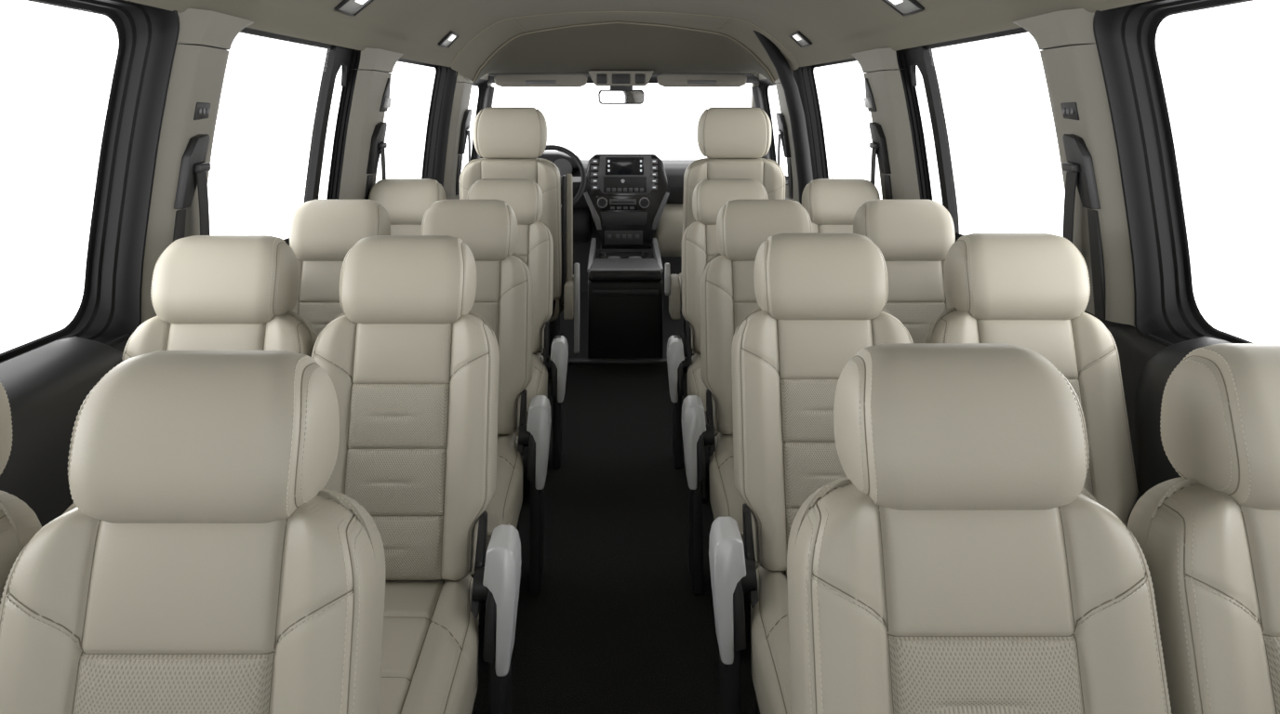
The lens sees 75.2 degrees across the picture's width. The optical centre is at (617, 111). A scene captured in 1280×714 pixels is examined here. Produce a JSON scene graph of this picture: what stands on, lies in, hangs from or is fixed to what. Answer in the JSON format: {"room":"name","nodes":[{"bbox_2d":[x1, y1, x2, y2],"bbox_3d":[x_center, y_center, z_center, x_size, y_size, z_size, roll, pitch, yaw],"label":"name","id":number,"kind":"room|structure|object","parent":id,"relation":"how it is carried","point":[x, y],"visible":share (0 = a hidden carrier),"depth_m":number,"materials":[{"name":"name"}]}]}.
{"room":"vehicle interior","nodes":[
{"label":"vehicle interior","id":0,"kind":"room"},
{"bbox_2d":[105,12,492,352],"bbox_3d":[-1.002,0.500,2.221,0.206,1.600,6.247,0,0,2],"label":"wall","id":1,"kind":"structure","parent":0,"point":[121,346],"depth_m":1.84,"materials":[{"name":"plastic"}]},
{"bbox_2d":[0,336,123,527],"bbox_3d":[-1.060,0.705,0.620,0.145,0.485,2.440,0,0,0],"label":"trim","id":2,"kind":"structure","parent":1,"relation":"attached to","point":[46,386],"depth_m":1.48,"materials":[{"name":"black plastic"}]},
{"bbox_2d":[0,0,179,363],"bbox_3d":[-1.101,0.132,1.103,0.206,0.759,1.617,0,0,0],"label":"window","id":3,"kind":"structure","parent":1,"relation":"in","point":[110,309],"depth_m":1.89,"materials":[{"name":"black rubber"}]},
{"bbox_2d":[141,43,229,323],"bbox_3d":[-1.045,0.170,2.025,0.129,0.653,0.230,0,0,0],"label":"trim","id":4,"kind":"structure","parent":1,"relation":"attached to","point":[197,74],"depth_m":1.94,"materials":[{"name":"beige plastic"}]},
{"bbox_2d":[173,133,210,241],"bbox_3d":[-1.032,0.307,2.043,0.076,0.504,0.175,0,0,0],"label":"belt","id":5,"kind":"object","parent":1,"relation":"attached to","point":[193,166],"visible":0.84,"depth_m":1.99,"materials":[{"name":"black plastic"}]},
{"bbox_2d":[193,102,210,119],"bbox_3d":[-1.012,-0.001,2.018,0.019,0.044,0.066,0,0,0],"label":"control plate","id":6,"kind":"object","parent":1,"relation":"attached to","point":[202,109],"visible":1,"depth_m":2.01,"materials":[{"name":"black plastic"}]},
{"bbox_2d":[177,8,253,50],"bbox_3d":[-1.007,-0.199,2.077,0.086,0.082,0.346,0,0,0],"label":"trim","id":7,"kind":"structure","parent":1,"relation":"attached to","point":[197,27],"depth_m":1.98,"materials":[{"name":"beige plastic"}]},
{"bbox_2d":[240,26,360,245],"bbox_3d":[-1.055,0.104,2.634,0.163,0.724,1.003,0,0,3],"label":"window","id":8,"kind":"structure","parent":1,"relation":"in","point":[336,57],"depth_m":2.97,"materials":[{"name":"black plastic"}]},
{"bbox_2d":[338,69,391,199],"bbox_3d":[-0.984,0.170,3.250,0.138,0.653,0.300,0,0,0],"label":"trim","id":9,"kind":"structure","parent":1,"relation":"attached to","point":[369,86],"depth_m":3.14,"materials":[{"name":"beige plastic"}]},
{"bbox_2d":[364,122,386,199],"bbox_3d":[-0.962,0.302,3.344,0.076,0.517,0.202,0,0,0],"label":"belt","id":10,"kind":"object","parent":1,"relation":"attached to","point":[378,144],"visible":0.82,"depth_m":3.27,"materials":[{"name":"black fabric"}]},
{"bbox_2d":[354,47,403,72],"bbox_3d":[-0.941,-0.199,3.302,0.085,0.082,0.417,0,0,4],"label":"trim","id":11,"kind":"structure","parent":1,"relation":"attached to","point":[378,60],"depth_m":3.18,"materials":[{"name":"beige plastic"}]},
{"bbox_2d":[379,78,391,111],"bbox_3d":[-0.930,-0.068,3.332,0.033,0.135,0.076,0,0,4],"label":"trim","id":12,"kind":"structure","parent":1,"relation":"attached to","point":[386,100],"depth_m":3.32,"materials":[{"name":"grey plastic"}]},
{"bbox_2d":[397,57,457,187],"bbox_3d":[-0.981,0.099,3.909,0.199,0.734,1.032,0,0,5],"label":"window","id":13,"kind":"structure","parent":1,"relation":"in","point":[445,81],"depth_m":4.40,"materials":[{"name":"black plastic"}]},
{"bbox_2d":[443,82,472,199],"bbox_3d":[-0.878,0.170,4.555,0.127,0.653,0.290,0,0,0],"label":"trim","id":14,"kind":"structure","parent":1,"relation":"attached to","point":[462,90],"depth_m":4.45,"materials":[{"name":"beige plastic"}]},
{"bbox_2d":[455,109,471,195],"bbox_3d":[-0.852,0.257,4.653,0.078,0.538,0.246,0,0,0],"label":"belt","id":15,"kind":"object","parent":1,"relation":"attached to","point":[465,129],"visible":0.91,"depth_m":4.56,"materials":[{"name":"black fabric"}]},
{"bbox_2d":[455,72,472,83],"bbox_3d":[-0.840,-0.199,4.607,0.084,0.082,0.407,0,0,4],"label":"trim","id":16,"kind":"structure","parent":1,"relation":"attached to","point":[461,78],"depth_m":4.45,"materials":[{"name":"beige plastic"}]},
{"bbox_2d":[470,79,488,160],"bbox_3d":[-0.879,0.115,4.991,0.122,0.622,0.516,0,0,3],"label":"window","id":17,"kind":"structure","parent":1,"relation":"in","point":[482,84],"depth_m":5.22,"materials":[{"name":"black plastic"}]},
{"bbox_2d":[476,85,494,159],"bbox_3d":[-0.838,0.168,5.240,0.126,0.665,0.048,0,0,0],"label":"trim","id":18,"kind":"structure","parent":1,"relation":"attached to","point":[488,94],"depth_m":5.22,"materials":[{"name":"black plastic"}]},
{"bbox_2d":[488,73,589,87],"bbox_3d":[-0.462,-0.190,5.000,0.626,0.085,0.045,0,0,0],"label":"sun visor","id":19,"kind":"object","parent":1,"relation":"attached to","point":[504,80],"visible":1,"depth_m":4.99,"materials":[{"name":"grey fabric"}]},
{"bbox_2d":[588,70,653,85],"bbox_3d":[0.020,-0.202,5.026,0.391,0.090,0.108,0,0,0],"label":"console","id":20,"kind":"object","parent":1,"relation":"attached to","point":[599,77],"visible":1,"depth_m":4.98,"materials":[{"name":"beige plastic"}]},
{"bbox_2d":[598,85,644,104],"bbox_3d":[0.022,-0.120,5.111,0.285,0.150,0.052,0,0,-4],"label":"mirror","id":21,"kind":"object","parent":20,"relation":"attached to","point":[616,94],"visible":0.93,"depth_m":5.09,"materials":[{"name":"silver plastic"}]},
{"bbox_2d":[471,20,775,83],"bbox_3d":[0.034,-0.322,4.830,1.646,0.341,0.660,0,0,0],"label":"trim","id":22,"kind":"structure","parent":1,"relation":"attached to","point":[616,45],"depth_m":4.70,"materials":[{"name":"fabric"}]},
{"bbox_2d":[471,363,755,713],"bbox_3d":[0.050,1.300,1.690,2.400,0.001,5.180,0,0,0],"label":"floor","id":23,"kind":"structure","parent":0,"point":[616,624],"depth_m":2.31,"materials":[{"name":"black carpet"}]},
{"bbox_2d":[0,382,41,604],"bbox_3d":[-0.846,0.786,0.666,0.389,1.027,0.686,0,0,0],"label":"passenger seat","id":24,"kind":"object","parent":23,"relation":"on","point":[19,523],"visible":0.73,"depth_m":0.94,"materials":[{"name":"beige leather"}]},
{"bbox_2d":[0,350,385,713],"bbox_3d":[-0.421,0.786,0.666,0.456,1.027,0.686,0,0,0],"label":"passenger seat","id":25,"kind":"object","parent":23,"relation":"on","point":[202,560],"visible":1,"depth_m":0.86,"materials":[{"name":"beige leather"}]},
{"bbox_2d":[121,235,317,361],"bbox_3d":[-0.836,0.783,1.518,0.389,1.033,0.690,0,0,0],"label":"passenger seat","id":26,"kind":"object","parent":23,"relation":"on","point":[209,292],"visible":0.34,"depth_m":1.72,"materials":[{"name":"beige leather"}]},
{"bbox_2d":[289,200,390,336],"bbox_3d":[-0.836,0.783,2.248,0.389,1.033,0.690,0,0,0],"label":"passenger seat","id":27,"kind":"object","parent":23,"relation":"on","point":[322,233],"visible":0.18,"depth_m":2.44,"materials":[{"name":"beige leather"}]},
{"bbox_2d":[368,178,446,235],"bbox_3d":[-0.834,0.783,3.035,0.389,1.033,0.690,0,0,0],"label":"passenger seat","id":28,"kind":"object","parent":23,"relation":"on","point":[406,201],"visible":0.12,"depth_m":3.23,"materials":[{"name":"beige leather"}]},
{"bbox_2d":[311,235,521,713],"bbox_3d":[-0.412,0.783,1.518,0.456,1.033,0.690,0,0,0],"label":"passenger seat","id":29,"kind":"object","parent":23,"relation":"on","point":[413,371],"visible":0.71,"depth_m":1.67,"materials":[{"name":"beige leather"}]},
{"bbox_2d":[400,573,479,713],"bbox_3d":[-0.446,1.002,1.425,0.389,0.173,0.505,0,0,0],"label":"seat cushion","id":30,"kind":"object","parent":29,"relation":"on","point":[439,613],"depth_m":1.45,"materials":[{"name":"beige leather"}]},
{"bbox_2d":[420,200,551,595],"bbox_3d":[-0.413,0.783,2.248,0.456,1.033,0.690,0,0,0],"label":"passenger seat","id":31,"kind":"object","parent":23,"relation":"on","point":[504,281],"visible":0.43,"depth_m":2.40,"materials":[{"name":"beige leather"}]},
{"bbox_2d":[470,432,523,576],"bbox_3d":[-0.447,1.002,2.155,0.389,0.173,0.505,0,0,0],"label":"seat cushion","id":32,"kind":"object","parent":31,"relation":"on","point":[504,508],"depth_m":2.10,"materials":[{"name":"beige leather"}]},
{"bbox_2d":[466,178,568,504],"bbox_3d":[-0.413,0.783,3.035,0.456,1.033,0.690,0,0,0],"label":"passenger seat","id":33,"kind":"object","parent":23,"relation":"on","point":[535,244],"visible":0.34,"depth_m":3.19,"materials":[{"name":"beige leather"}]},
{"bbox_2d":[515,352,547,436],"bbox_3d":[-0.447,1.002,2.942,0.389,0.173,0.505,0,0,0],"label":"seat cushion","id":34,"kind":"object","parent":33,"relation":"on","point":[538,385],"depth_m":2.91,"materials":[{"name":"beige leather"}]},
{"bbox_2d":[459,106,579,378],"bbox_3d":[-0.474,0.640,4.227,0.576,1.320,0.667,0,0,0],"label":"seat","id":35,"kind":"object","parent":23,"relation":"on","point":[510,140],"visible":0.38,"depth_m":3.92,"materials":[{"name":"beige leather"}]},
{"bbox_2d":[548,295,563,321],"bbox_3d":[-0.512,0.944,4.295,0.500,0.173,0.530,0,0,0],"label":"seat cushion","id":36,"kind":"object","parent":35,"relation":"on","point":[557,306],"depth_m":4.04,"materials":[{"name":"beige leather"}]},
{"bbox_2d":[567,358,666,363],"bbox_3d":[0.020,1.292,4.300,1.700,0.016,0.050,0,0,0],"label":"trim","id":37,"kind":"structure","parent":23,"relation":"on","point":[569,360],"depth_m":4.28,"materials":[{"name":"grey plastic"}]},
{"bbox_2d":[666,178,767,504],"bbox_3d":[0.411,0.783,3.035,0.456,1.033,0.690,0,0,0],"label":"passenger seat","id":38,"kind":"object","parent":23,"relation":"on","point":[699,240],"visible":0.33,"depth_m":3.20,"materials":[{"name":"beige leather"}]},
{"bbox_2d":[686,352,718,437],"bbox_3d":[0.445,1.002,2.942,0.389,0.173,0.505,0,0,0],"label":"seat cushion","id":39,"kind":"object","parent":38,"relation":"on","point":[695,385],"depth_m":2.90,"materials":[{"name":"beige leather"}]},
{"bbox_2d":[664,106,785,373],"bbox_3d":[0.518,0.640,4.227,0.576,1.320,0.667,0,0,0],"label":"seat","id":40,"kind":"object","parent":23,"relation":"on","point":[733,140],"visible":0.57,"depth_m":3.91,"materials":[{"name":"beige leather"}]},
{"bbox_2d":[678,272,681,311],"bbox_3d":[0.556,0.944,4.295,0.500,0.173,0.530,0,0,0],"label":"seat cushion","id":41,"kind":"object","parent":40,"relation":"on","point":[679,274],"depth_m":4.16,"materials":[{"name":"beige leather"}]},
{"bbox_2d":[681,200,812,595],"bbox_3d":[0.406,0.783,2.248,0.456,1.033,0.690,0,0,0],"label":"passenger seat","id":42,"kind":"object","parent":23,"relation":"on","point":[726,286],"visible":0.4,"depth_m":2.40,"materials":[{"name":"beige leather"}]},
{"bbox_2d":[708,432,759,569],"bbox_3d":[0.440,1.002,2.155,0.389,0.173,0.505,0,0,0],"label":"seat cushion","id":43,"kind":"object","parent":42,"relation":"on","point":[726,500],"depth_m":2.11,"materials":[{"name":"beige leather"}]},
{"bbox_2d":[708,233,913,713],"bbox_3d":[0.406,0.783,1.550,0.456,1.033,0.690,0,0,0],"label":"passenger seat","id":44,"kind":"object","parent":23,"relation":"on","point":[821,299],"visible":0.62,"depth_m":1.71,"materials":[{"name":"beige leather"}]},
{"bbox_2d":[750,565,791,713],"bbox_3d":[0.440,1.002,1.458,0.389,0.173,0.505,0,0,0],"label":"seat cushion","id":45,"kind":"object","parent":44,"relation":"on","point":[769,611],"depth_m":1.47,"materials":[{"name":"beige leather"}]},
{"bbox_2d":[801,178,879,233],"bbox_3d":[0.885,0.783,3.035,0.389,1.033,0.690,0,0,0],"label":"passenger seat","id":46,"kind":"object","parent":23,"relation":"on","point":[832,205],"visible":0.09,"depth_m":3.23,"materials":[{"name":"beige leather"}]},
{"bbox_2d":[853,200,955,343],"bbox_3d":[0.862,0.783,2.248,0.389,1.033,0.690,0,0,0],"label":"passenger seat","id":47,"kind":"object","parent":23,"relation":"on","point":[914,238],"visible":0.22,"depth_m":2.44,"materials":[{"name":"beige leather"}]},
{"bbox_2d":[786,343,1172,713],"bbox_3d":[0.355,0.786,0.695,0.456,1.027,0.686,0,0,0],"label":"passenger seat","id":48,"kind":"object","parent":23,"relation":"on","point":[963,561],"visible":1,"depth_m":0.89,"materials":[{"name":"beige leather"}]},
{"bbox_2d":[924,233,1137,526],"bbox_3d":[0.866,0.783,1.550,0.389,1.033,0.690,0,0,0],"label":"passenger seat","id":49,"kind":"object","parent":23,"relation":"on","point":[1032,291],"visible":0.41,"depth_m":1.74,"materials":[{"name":"beige leather"}]},
{"bbox_2d":[1127,343,1279,713],"bbox_3d":[0.790,0.786,0.695,0.389,1.027,0.686,0,0,0],"label":"passenger seat","id":50,"kind":"object","parent":23,"relation":"on","point":[1207,537],"visible":0.99,"depth_m":0.90,"materials":[{"name":"beige leather"}]},
{"bbox_2d":[559,293,683,358],"bbox_3d":[0.000,1.310,5.200,2.100,0.020,1.800,0,0,0],"label":"floor","id":51,"kind":"structure","parent":0,"point":[671,327],"depth_m":4.99,"materials":[{"name":"black plastic"}]},
{"bbox_2d":[586,238,663,358],"bbox_3d":[0.040,1.035,4.754,0.398,0.529,0.932,0,0,0],"label":"console","id":52,"kind":"object","parent":51,"relation":"on","point":[625,286],"visible":1,"depth_m":4.32,"materials":[{"name":"black plastic"}]},
{"bbox_2d":[599,252,650,258],"bbox_3d":[0.040,0.847,4.805,0.300,0.046,0.330,0,0,0],"label":"tray","id":53,"kind":"object","parent":52,"relation":"on","point":[602,255],"depth_m":4.86,"materials":[{"name":"black plastic"}]},
{"bbox_2d":[487,75,759,83],"bbox_3d":[0.020,0.089,5.588,1.900,0.672,0.815,0,0,0],"label":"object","id":54,"kind":"structure","parent":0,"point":[751,79],"depth_m":5.18,"materials":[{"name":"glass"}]},
{"bbox_2d":[573,220,681,293],"bbox_3d":[0.000,0.840,5.980,2.000,0.960,0.040,0,0,0],"label":"wall","id":55,"kind":"structure","parent":0,"point":[580,250],"depth_m":5.96,"materials":[{"name":"black plastic"}]},
{"bbox_2d":[537,150,695,256],"bbox_3d":[0.035,0.665,5.587,1.930,0.790,0.727,0,0,0],"label":"dashboard","id":56,"kind":"object","parent":55,"relation":"attached to","point":[632,198],"visible":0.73,"depth_m":5.26,"materials":[{"name":"grey plastic"}]},
{"bbox_2d":[537,150,581,175],"bbox_3d":[-0.446,0.355,5.522,0.415,0.170,0.355,0,0,0],"label":"hood","id":57,"kind":"object","parent":56,"relation":"attached to","point":[564,162],"depth_m":5.35,"materials":[{"name":"grey plastic"}]},
{"bbox_2d":[545,145,586,213],"bbox_3d":[-0.392,0.410,5.043,0.366,0.412,0.373,0,0,38],"label":"steering wheel","id":58,"kind":"object","parent":56,"relation":"attached to","point":[582,179],"visible":0.26,"depth_m":5.03,"materials":[{"name":"black plastic"}]},
{"bbox_2d":[125,0,1151,66],"bbox_3d":[0.044,-0.371,1.675,2.158,0.288,5.150,0,0,0],"label":"ceiling","id":59,"kind":"structure","parent":0,"point":[836,30],"depth_m":3.17,"materials":[{"name":"fabric"}]},
{"bbox_2d":[333,0,373,16],"bbox_3d":[-0.853,-0.359,2.720,0.093,0.079,0.178,0,0,0],"label":"light","id":60,"kind":"object","parent":59,"relation":"attached to","point":[349,7],"visible":1,"depth_m":2.73,"materials":[{"name":"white plastic"}]},
{"bbox_2d":[438,30,459,48],"bbox_3d":[-0.796,-0.338,3.920,0.068,0.070,0.178,0,0,0],"label":"light","id":61,"kind":"object","parent":59,"relation":"attached to","point":[449,38],"visible":0.99,"depth_m":3.90,"materials":[{"name":"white plastic"}]},
{"bbox_2d":[788,30,812,48],"bbox_3d":[0.862,-0.340,3.920,0.070,0.067,0.178,0,0,0],"label":"light","id":62,"kind":"object","parent":59,"relation":"attached to","point":[799,38],"visible":0.99,"depth_m":3.90,"materials":[{"name":"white plastic"}]},
{"bbox_2d":[881,0,924,16],"bbox_3d":[0.927,-0.358,2.720,0.095,0.076,0.178,0,0,0],"label":"light","id":63,"kind":"object","parent":59,"relation":"attached to","point":[907,6],"visible":1,"depth_m":2.73,"materials":[{"name":"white plastic"}]},
{"bbox_2d":[758,12,1173,527],"bbox_3d":[1.087,0.500,2.222,0.223,1.600,6.248,0,0,-2],"label":"wall","id":64,"kind":"structure","parent":0,"point":[1134,350],"depth_m":1.91,"materials":[{"name":"black plastic"}]},
{"bbox_2d":[450,11,799,79],"bbox_3d":[0.036,-0.343,4.373,1.796,0.351,0.254,0,0,0],"label":"trim","id":65,"kind":"structure","parent":64,"relation":"attached to","point":[467,61],"depth_m":4.36,"materials":[{"name":"fabric"}]},
{"bbox_2d":[652,73,752,87],"bbox_3d":[0.507,-0.190,5.000,0.603,0.085,0.045,0,0,0],"label":"sun visor","id":66,"kind":"object","parent":64,"relation":"attached to","point":[667,80],"visible":1,"depth_m":4.99,"materials":[{"name":"grey fabric"}]},
{"bbox_2d":[751,72,759,106],"bbox_3d":[0.931,0.055,5.544,0.080,0.630,0.866,0,0,8],"label":"trim","id":67,"kind":"structure","parent":64,"relation":"attached to","point":[756,74],"depth_m":5.30,"materials":[{"name":"beige plastic"}]},
{"bbox_2d":[751,85,771,159],"bbox_3d":[0.910,0.167,5.240,0.132,0.665,0.048,0,0,0],"label":"trim","id":68,"kind":"structure","parent":64,"relation":"attached to","point":[757,95],"depth_m":5.22,"materials":[{"name":"black plastic"}]},
{"bbox_2d":[758,79,787,185],"bbox_3d":[0.952,0.115,4.991,0.128,0.622,0.516,0,0,-4],"label":"window","id":69,"kind":"structure","parent":64,"relation":"in","point":[764,84],"depth_m":5.22,"materials":[{"name":"black plastic"}]},
{"bbox_2d":[753,30,813,204],"bbox_3d":[0.856,0.192,4.300,0.371,1.353,0.064,0,0,0],"label":"trim","id":70,"kind":"structure","parent":64,"relation":"attached to","point":[797,119],"depth_m":4.28,"materials":[{"name":"black plastic"}]},
{"bbox_2d":[775,112,792,199],"bbox_3d":[0.929,0.277,4.673,0.079,0.538,0.246,0,0,0],"label":"belt","id":71,"kind":"object","parent":64,"relation":"attached to","point":[782,132],"visible":0.88,"depth_m":4.58,"materials":[{"name":"black fabric"}]},
{"bbox_2d":[775,83,799,201],"bbox_3d":[0.954,0.170,4.555,0.134,0.653,0.290,0,0,0],"label":"trim","id":72,"kind":"structure","parent":64,"relation":"attached to","point":[783,108],"depth_m":4.53,"materials":[{"name":"beige plastic"}]},
{"bbox_2d":[791,57,856,179],"bbox_3d":[1.058,0.099,3.910,0.207,0.734,1.034,0,0,-6],"label":"window","id":73,"kind":"structure","parent":64,"relation":"in","point":[804,76],"depth_m":4.40,"materials":[{"name":"black rubber"}]},
{"bbox_2d":[864,78,877,111],"bbox_3d":[1.012,-0.068,3.332,0.035,0.135,0.076,0,0,-5],"label":"coat hook","id":74,"kind":"object","parent":64,"relation":"attached to","point":[869,100],"visible":1,"depth_m":3.32,"materials":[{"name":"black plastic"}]},
{"bbox_2d":[850,47,903,72],"bbox_3d":[1.021,-0.199,3.302,0.086,0.082,0.417,0,0,-5],"label":"trim","id":75,"kind":"structure","parent":64,"relation":"attached to","point":[877,60],"depth_m":3.18,"materials":[{"name":"beige plastic"}]},
{"bbox_2d":[868,122,893,199],"bbox_3d":[1.049,0.302,3.344,0.079,0.517,0.202,0,0,0],"label":"belt","id":76,"kind":"object","parent":64,"relation":"attached to","point":[879,148],"visible":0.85,"depth_m":3.27,"materials":[{"name":"black fabric"}]},
{"bbox_2d":[863,69,919,199],"bbox_3d":[1.064,0.170,3.248,0.131,0.653,0.309,0,0,-5],"label":"trim","id":77,"kind":"structure","parent":64,"relation":"attached to","point":[886,86],"depth_m":3.14,"materials":[{"name":"beige plastic"}]},
{"bbox_2d":[895,26,1028,242],"bbox_3d":[1.142,0.104,2.634,0.171,0.724,1.004,0,0,-3],"label":"window","id":78,"kind":"structure","parent":64,"relation":"in","point":[908,59],"depth_m":2.96,"materials":[{"name":"black plastic"}]},
{"bbox_2d":[1013,8,1095,50],"bbox_3d":[1.093,-0.199,2.077,0.087,0.082,0.346,0,0,0],"label":"trim","id":79,"kind":"structure","parent":64,"relation":"attached to","point":[1069,27],"depth_m":1.98,"materials":[{"name":"beige plastic"}]},
{"bbox_2d":[1060,102,1079,119],"bbox_3d":[1.101,-0.001,2.018,0.019,0.044,0.066,0,0,0],"label":"control plate","id":80,"kind":"object","parent":64,"relation":"attached to","point":[1069,110],"visible":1,"depth_m":2.01,"materials":[{"name":"black plastic"}]},
{"bbox_2d":[1062,133,1105,319],"bbox_3d":[1.124,0.307,2.043,0.078,0.504,0.175,0,0,0],"label":"belt","id":81,"kind":"object","parent":64,"relation":"attached to","point":[1079,168],"visible":0.89,"depth_m":1.98,"materials":[{"name":"black fabric"}]},
{"bbox_2d":[1040,43,1134,325],"bbox_3d":[1.135,0.170,2.025,0.136,0.653,0.230,0,0,0],"label":"trim","id":82,"kind":"structure","parent":64,"relation":"attached to","point":[1073,73],"depth_m":1.95,"materials":[{"name":"beige plastic"}]},
{"bbox_2d":[1093,0,1253,346],"bbox_3d":[1.190,0.132,1.103,0.214,0.759,1.617,0,0,0],"label":"window","id":83,"kind":"structure","parent":64,"relation":"in","point":[1166,309],"depth_m":1.89,"materials":[{"name":"black plastic"}]},
{"bbox_2d":[1134,336,1230,497],"bbox_3d":[1.153,0.705,0.620,0.145,0.485,2.440,0,0,0],"label":"trim","id":84,"kind":"structure","parent":64,"relation":"attached to","point":[1153,467],"depth_m":1.70,"materials":[{"name":"black plastic"}]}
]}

